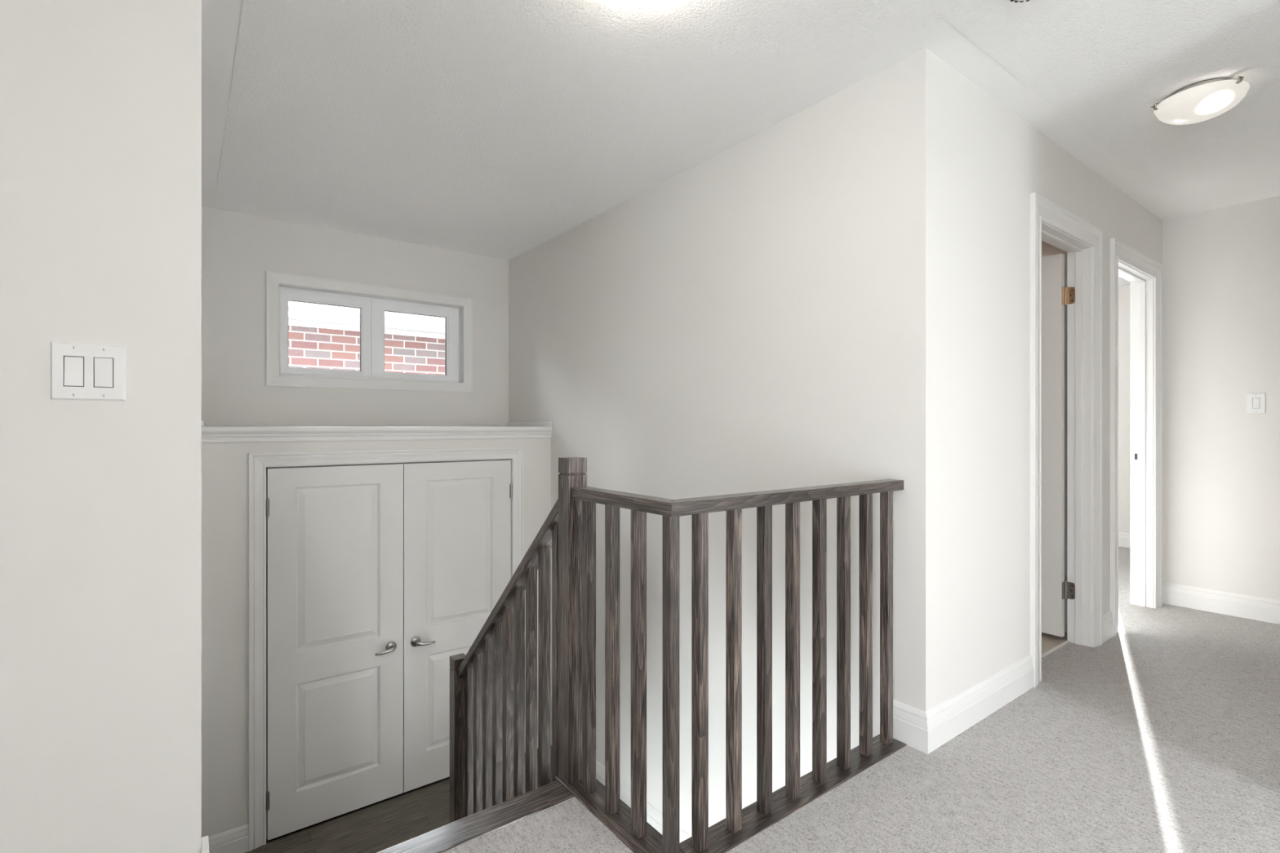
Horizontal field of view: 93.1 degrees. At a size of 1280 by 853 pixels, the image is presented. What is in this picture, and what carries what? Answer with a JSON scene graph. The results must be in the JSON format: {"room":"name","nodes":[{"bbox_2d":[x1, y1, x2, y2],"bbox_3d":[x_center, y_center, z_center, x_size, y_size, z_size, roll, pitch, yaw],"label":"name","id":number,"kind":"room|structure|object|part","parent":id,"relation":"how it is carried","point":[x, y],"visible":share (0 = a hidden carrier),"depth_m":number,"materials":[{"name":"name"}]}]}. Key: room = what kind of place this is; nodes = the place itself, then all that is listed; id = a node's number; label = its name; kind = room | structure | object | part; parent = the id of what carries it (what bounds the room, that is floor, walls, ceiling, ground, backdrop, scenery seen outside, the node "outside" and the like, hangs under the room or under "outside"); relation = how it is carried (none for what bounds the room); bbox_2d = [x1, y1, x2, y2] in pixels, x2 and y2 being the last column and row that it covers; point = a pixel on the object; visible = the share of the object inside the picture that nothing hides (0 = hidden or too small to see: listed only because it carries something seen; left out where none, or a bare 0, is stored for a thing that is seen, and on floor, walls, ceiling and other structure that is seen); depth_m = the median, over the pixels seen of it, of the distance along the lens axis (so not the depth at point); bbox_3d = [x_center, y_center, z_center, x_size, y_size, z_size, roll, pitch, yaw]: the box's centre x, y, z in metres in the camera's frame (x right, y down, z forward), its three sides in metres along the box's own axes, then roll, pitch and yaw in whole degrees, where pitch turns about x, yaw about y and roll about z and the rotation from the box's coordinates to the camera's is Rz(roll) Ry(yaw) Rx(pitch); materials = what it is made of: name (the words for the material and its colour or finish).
{"room":"stair landing","nodes":[
{"label":"stair landing","id":0,"kind":"room"},
{"bbox_2d":[0,0,201,852],"bbox_3d":[-1.813,0.057,0.838,1.953,2.745,0.120,0,0,-37],"label":"wall","id":1,"kind":"structure","parent":0,"point":[100,100],"depth_m":1.27,"materials":[{"name":"paint"}]},
{"bbox_2d":[50,341,125,400],"bbox_3d":[-1.145,-0.113,1.260,0.117,0.118,0.009,0,0,-37],"label":"light switch","id":2,"kind":"object","parent":1,"relation":"attached to","point":[92,366],"visible":1,"depth_m":1.26,"materials":[{"name":"plastic"}]},
{"bbox_2d":[201,205,508,426],"bbox_3d":[-1.899,0.556,4.260,2.029,3.745,0.150,0,0,-37],"label":"wall","id":3,"kind":"structure","parent":0,"point":[238,249],"depth_m":4.00,"materials":[{"name":"paint"}]},
{"bbox_2d":[266,270,472,392],"bbox_3d":[-1.859,-0.616,4.278,1.345,0.722,0.169,0,0,-37],"label":"window","id":4,"kind":"structure","parent":3,"relation":"in","point":[372,300],"depth_m":4.25,"materials":[{"name":"paint"}]},
{"bbox_3d":[-2.126,-0.619,4.115,0.555,0.548,0.044,0,0,-37],"label":"sash","id":5,"kind":"part","parent":4,"relation":"part of","materials":[{"name":"plastic"}]},
{"bbox_3d":[-1.885,-0.616,4.312,1.201,0.578,0.060,0,0,-37],"label":"frame","id":6,"kind":"part","parent":4,"relation":"part of","materials":[{"name":"plastic"}]},
{"bbox_3d":[-1.659,-0.619,4.467,0.612,0.548,0.044,0,0,-37],"label":"sash","id":7,"kind":"part","parent":4,"relation":"part of","materials":[{"name":"plastic"}]},
{"bbox_2d":[201,438,551,842],"bbox_3d":[-1.467,2.229,3.688,2.029,4.400,0.100,0,0,-37],"label":"wall","id":8,"kind":"structure","parent":0,"point":[224,465],"depth_m":3.14,"materials":[{"name":"paint"}]},
{"bbox_2d":[266,463,403,840],"bbox_3d":[-1.702,1.220,3.427,0.710,1.983,0.099,0,0,-37],"label":"door","id":9,"kind":"structure","parent":8,"relation":"in","point":[335,534],"depth_m":3.42,"materials":[{"name":"paint"}]},
{"bbox_3d":[-1.496,1.317,3.553,0.113,0.029,0.052,0,0,-37],"label":"lever","id":10,"kind":"part","parent":9,"relation":"part of","materials":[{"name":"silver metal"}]},
{"bbox_2d":[201,420,552,442],"bbox_3d":[-1.636,0.028,3.911,2.029,0.113,0.724,0,0,-37],"label":"trim","id":11,"kind":"structure","parent":8,"relation":"on","point":[514,429],"depth_m":3.52,"materials":[{"name":"paint"}]},
{"bbox_3d":[-1.428,0.056,3.635,2.029,0.056,0.032,0,0,-37],"label":"ledge moulding","id":12,"kind":"part","parent":11,"relation":"part of","materials":[{"name":"paint"}]},
{"bbox_2d":[248,447,524,851],"bbox_3d":[-1.452,1.183,3.686,1.570,2.081,0.121,0,0,-37],"label":"trim","id":13,"kind":"structure","parent":8,"relation":"attached to","point":[259,463],"depth_m":3.21,"materials":[{"name":"paint"}]},
{"bbox_2d":[403,459,512,792],"bbox_3d":[-1.133,1.220,3.857,0.706,1.983,0.099,0,0,-37],"label":"door","id":14,"kind":"structure","parent":8,"relation":"in","point":[457,515],"depth_m":3.80,"materials":[{"name":"paint"}]},
{"bbox_3d":[-1.310,1.317,3.693,0.113,0.029,0.052,0,0,-37],"label":"lever","id":15,"kind":"part","parent":14,"relation":"part of","materials":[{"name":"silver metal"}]},
{"bbox_2d":[244,745,551,852],"bbox_3d":[-1.314,2.283,3.483,2.029,0.120,1.795,0,0,-37],"label":"floor","id":16,"kind":"structure","parent":0,"point":[387,824],"depth_m":3.37,"materials":[{"name":"brown wood"}]},
{"bbox_3d":[-0.873,1.739,2.068,1.001,1.168,0.997,0,0,-37],"label":"staircase","id":17,"kind":"structure","parent":16,"relation":"on","visible":0},
{"bbox_2d":[449,498,558,822],"bbox_3d":[-0.532,1.136,2.351,0.080,1.808,0.956,0,0,-37],"label":"stair railing","id":18,"kind":"object","parent":17,"relation":"on","point":[487,683],"visible":0.7,"depth_m":2.32,"materials":[{"name":"brown wood"}]},
{"bbox_3d":[-0.808,1.534,2.702,0.062,1.012,0.062,0,0,-37],"label":"newel post","id":19,"kind":"part","parent":18,"relation":"part of","materials":[{"name":"brown wood"}]},
{"bbox_3d":[-0.507,0.671,2.330,0.065,0.033,1.251,0,-43,-37],"label":"handrail","id":20,"kind":"part","parent":18,"relation":"part of","materials":[{"name":"brown wood"}]},
{"bbox_2d":[508,62,897,836],"bbox_3d":[-0.054,1.556,3.597,0.120,5.745,3.430,0,0,-37],"label":"wall","id":21,"kind":"structure","parent":0,"point":[727,326],"depth_m":2.82,"materials":[{"name":"paint"}]},
{"bbox_2d":[524,723,690,843],"bbox_3d":[-0.269,2.155,3.602,0.218,0.135,1.478,0,0,-37],"label":"baseboard","id":22,"kind":"structure","parent":21,"relation":"attached to","point":[654,817],"depth_m":3.48,"materials":[{"name":"paint"}]},
{"bbox_2d":[201,0,1279,285],"bbox_3d":[1.254,-1.414,2.698,9.090,0.204,6.440,0,0,-37],"label":"ceiling","id":23,"kind":"structure","parent":0,"point":[483,126],"depth_m":2.38,"materials":[{"name":"white paint"}]},
{"bbox_2d":[619,0,673,7],"bbox_3d":[0.020,-1.262,1.678,0.285,0.100,0.292,0,0,-37],"label":"ceiling light","id":24,"kind":"object","parent":23,"relation":"attached to","point":[640,3],"visible":1,"depth_m":1.75,"materials":[{"name":"white glass"}]},
{"bbox_2d":[1009,0,1029,2],"bbox_3d":[1.140,-1.292,1.763,0.134,0.040,0.134,0,0,-37],"label":"smoke detector","id":25,"kind":"object","parent":23,"relation":"attached to","point":[1015,1],"visible":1,"depth_m":1.82,"materials":[{"name":"plastic"}]},
{"bbox_2d":[1151,75,1249,124],"bbox_3d":[2.207,-1.262,2.387,0.294,0.100,0.277,0,0,-37],"label":"ceiling light","id":26,"kind":"object","parent":23,"relation":"attached to","point":[1206,100],"visible":1,"depth_m":2.32,"materials":[{"name":"white glass"}]},
{"bbox_2d":[443,546,1279,852],"bbox_3d":[1.272,1.278,2.649,8.820,0.302,6.100,0,0,-37],"label":"floor","id":27,"kind":"structure","parent":0,"point":[1162,735],"depth_m":1.97,"materials":[{"name":"carpet"}]},
{"bbox_2d":[376,780,573,852],"bbox_3d":[-0.598,1.140,1.611,0.919,0.030,0.104,0,0,-37],"label":"trim","id":28,"kind":"structure","parent":27,"relation":"on","point":[448,837],"depth_m":1.72,"materials":[{"name":"brown wood"}]},
{"bbox_2d":[679,733,906,852],"bbox_3d":[0.520,1.140,1.887,0.991,0.030,0.100,0,0,-37],"label":"trim","id":29,"kind":"structure","parent":27,"relation":"on","point":[721,839],"depth_m":1.82,"materials":[{"name":"brown wood"}]},
{"bbox_3d":[-0.019,1.292,1.766,2.029,0.274,0.556,0,0,-37],"label":"trim","id":30,"kind":"structure","parent":27,"relation":"attached to","visible":0},
{"bbox_2d":[555,775,683,852],"bbox_3d":[-0.060,1.140,1.748,0.103,0.030,0.576,0,0,-37],"label":"trim","id":31,"kind":"structure","parent":30,"relation":"on","point":[619,823],"depth_m":1.74,"materials":[{"name":"brown wood"}]},
{"bbox_2d":[558,457,903,852],"bbox_3d":[0.341,0.613,2.062,1.097,1.024,0.553,0,0,-37],"label":"landing railing","id":32,"kind":"object","parent":31,"relation":"on","point":[577,501],"visible":1,"depth_m":1.83,"materials":[{"name":"brown wood"}]},
{"bbox_3d":[-0.217,0.613,1.946,0.067,1.024,0.067,0,0,-37],"label":"newel post","id":33,"kind":"part","parent":32,"relation":"part of","materials":[{"name":"brown wood"}]},
{"bbox_3d":[-0.044,0.211,1.730,0.056,0.035,0.486,0,0,-37],"label":"handrail","id":34,"kind":"part","parent":32,"relation":"part of","materials":[{"name":"brown wood"}]},
{"bbox_3d":[0.496,0.211,1.868,1.083,0.035,0.057,0,0,-37],"label":"handrail","id":35,"kind":"part","parent":32,"relation":"part of","materials":[{"name":"brown wood"}]},
{"bbox_2d":[897,48,1162,711],"bbox_3d":[3.002,0.057,3.687,5.108,2.745,0.105,0,0,-37],"label":"wall","id":36,"kind":"structure","parent":0,"point":[969,166],"depth_m":2.29,"materials":[{"name":"paint"}]},
{"bbox_2d":[1041,253,1075,637],"bbox_3d":[2.034,0.100,3.417,0.043,2.002,0.701,0,0,-37],"label":"door","id":37,"kind":"structure","parent":36,"relation":"in","point":[1055,295],"depth_m":3.19,"materials":[{"name":"paint"}]},
{"bbox_2d":[1030,191,1102,687],"bbox_3d":[2.014,0.059,2.931,0.857,2.141,0.130,0,0,-37],"label":"trim","id":38,"kind":"structure","parent":36,"relation":"attached to","point":[1051,223],"depth_m":3.11,"materials":[{"name":"paint"}]},
{"bbox_2d":[893,582,1279,754],"bbox_3d":[2.424,1.062,2.636,2.953,0.135,1.194,0,0,-37],"label":"baseboard","id":39,"kind":"structure","parent":36,"relation":"attached to","point":[926,731],"depth_m":2.40,"materials":[{"name":"paint"}]},
{"bbox_2d":[1110,237,1162,636],"bbox_3d":[2.867,0.059,3.585,0.907,2.141,0.147,0,0,-37],"label":"trim","id":40,"kind":"structure","parent":36,"relation":"attached to","point":[1144,273],"depth_m":3.77,"materials":[{"name":"paint"}]},
{"bbox_3d":[2.829,0.067,3.635,0.875,2.125,0.021,0,0,-37],"label":"casing","id":41,"kind":"part","parent":40,"relation":"part of","materials":[{"name":"paint"}]},
{"bbox_3d":[3.127,0.192,3.825,0.002,0.057,0.032,0,0,-37],"label":"strike plate","id":42,"kind":"part","parent":40,"relation":"part of","materials":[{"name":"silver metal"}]},
{"bbox_2d":[1041,240,1066,632],"bbox_3d":[1.440,-0.093,4.585,0.120,2.445,3.210,0,0,-37],"label":"wall","id":43,"kind":"structure","parent":0,"point":[1047,250],"depth_m":3.31,"materials":[{"name":"paint"}]},
{"bbox_2d":[1102,610,1113,643],"bbox_3d":[2.464,1.062,3.206,0.195,0.135,0.016,0,0,-37],"label":"baseboard","id":44,"kind":"structure","parent":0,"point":[1108,621],"depth_m":3.21,"materials":[{"name":"paint"}]},
{"bbox_2d":[1118,284,1129,533],"bbox_3d":[3.984,-0.093,6.502,0.150,2.445,3.210,0,0,-37],"label":"wall","id":45,"kind":"structure","parent":0,"point":[1123,291],"depth_m":5.67,"materials":[{"name":"paint"}]},
{"bbox_2d":[1118,532,1129,547],"bbox_3d":[2.706,1.062,5.539,3.050,0.135,3.210,0,0,-37],"label":"baseboard","id":46,"kind":"structure","parent":45,"relation":"attached to","point":[1123,538],"depth_m":5.65,"materials":[{"name":"paint"}]},
{"bbox_2d":[1162,195,1279,599],"bbox_3d":[3.735,-0.093,3.450,0.120,2.445,1.155,0,0,-37],"label":"wall","id":47,"kind":"structure","parent":0,"point":[1221,266],"depth_m":3.66,"materials":[{"name":"paint"}]},
{"bbox_2d":[1246,392,1266,413],"bbox_3d":[3.591,-0.133,3.533,0.009,0.118,0.078,0,0,-37],"label":"light switch","id":48,"kind":"object","parent":47,"relation":"attached to","point":[1254,405],"visible":1,"depth_m":3.53,"materials":[{"name":"plastic"}]},
{"bbox_3d":[-1.959,1.557,2.555,0.120,5.745,2.800,0,0,-37],"label":"wall","id":49,"kind":"structure","parent":0,"visible":0},
{"bbox_2d":[201,835,208,852],"bbox_3d":[-1.302,1.590,1.795,0.014,1.266,1.066,0,0,-37],"label":"baseboard","id":50,"kind":"structure","parent":49,"relation":"attached to","point":[205,841],"depth_m":1.38,"materials":[{"name":"paint"}]},
{"bbox_2d":[208,823,248,852],"bbox_3d":[-1.797,2.155,2.639,0.241,0.135,1.178,0,0,-37],"label":"baseboard","id":51,"kind":"structure","parent":49,"relation":"attached to","point":[236,840],"depth_m":3.13,"materials":[{"name":"paint"}]},
{"label":"outside","id":52,"kind":"structure","parent":0,"visible":0},
{"bbox_3d":[0.000,4.629,0.000,60.000,0.200,60.000,0,0,-37],"label":"ground","id":53,"kind":"structure","parent":52,"visible":0},
{"bbox_2d":[288,301,444,374],"bbox_3d":[-4.389,0.829,6.239,10.500,7.200,3.752,0,0,-37],"label":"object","id":54,"kind":"structure","parent":53,"relation":"on","point":[317,346],"depth_m":5.73,"materials":[{"name":"red brick"}]}
]}

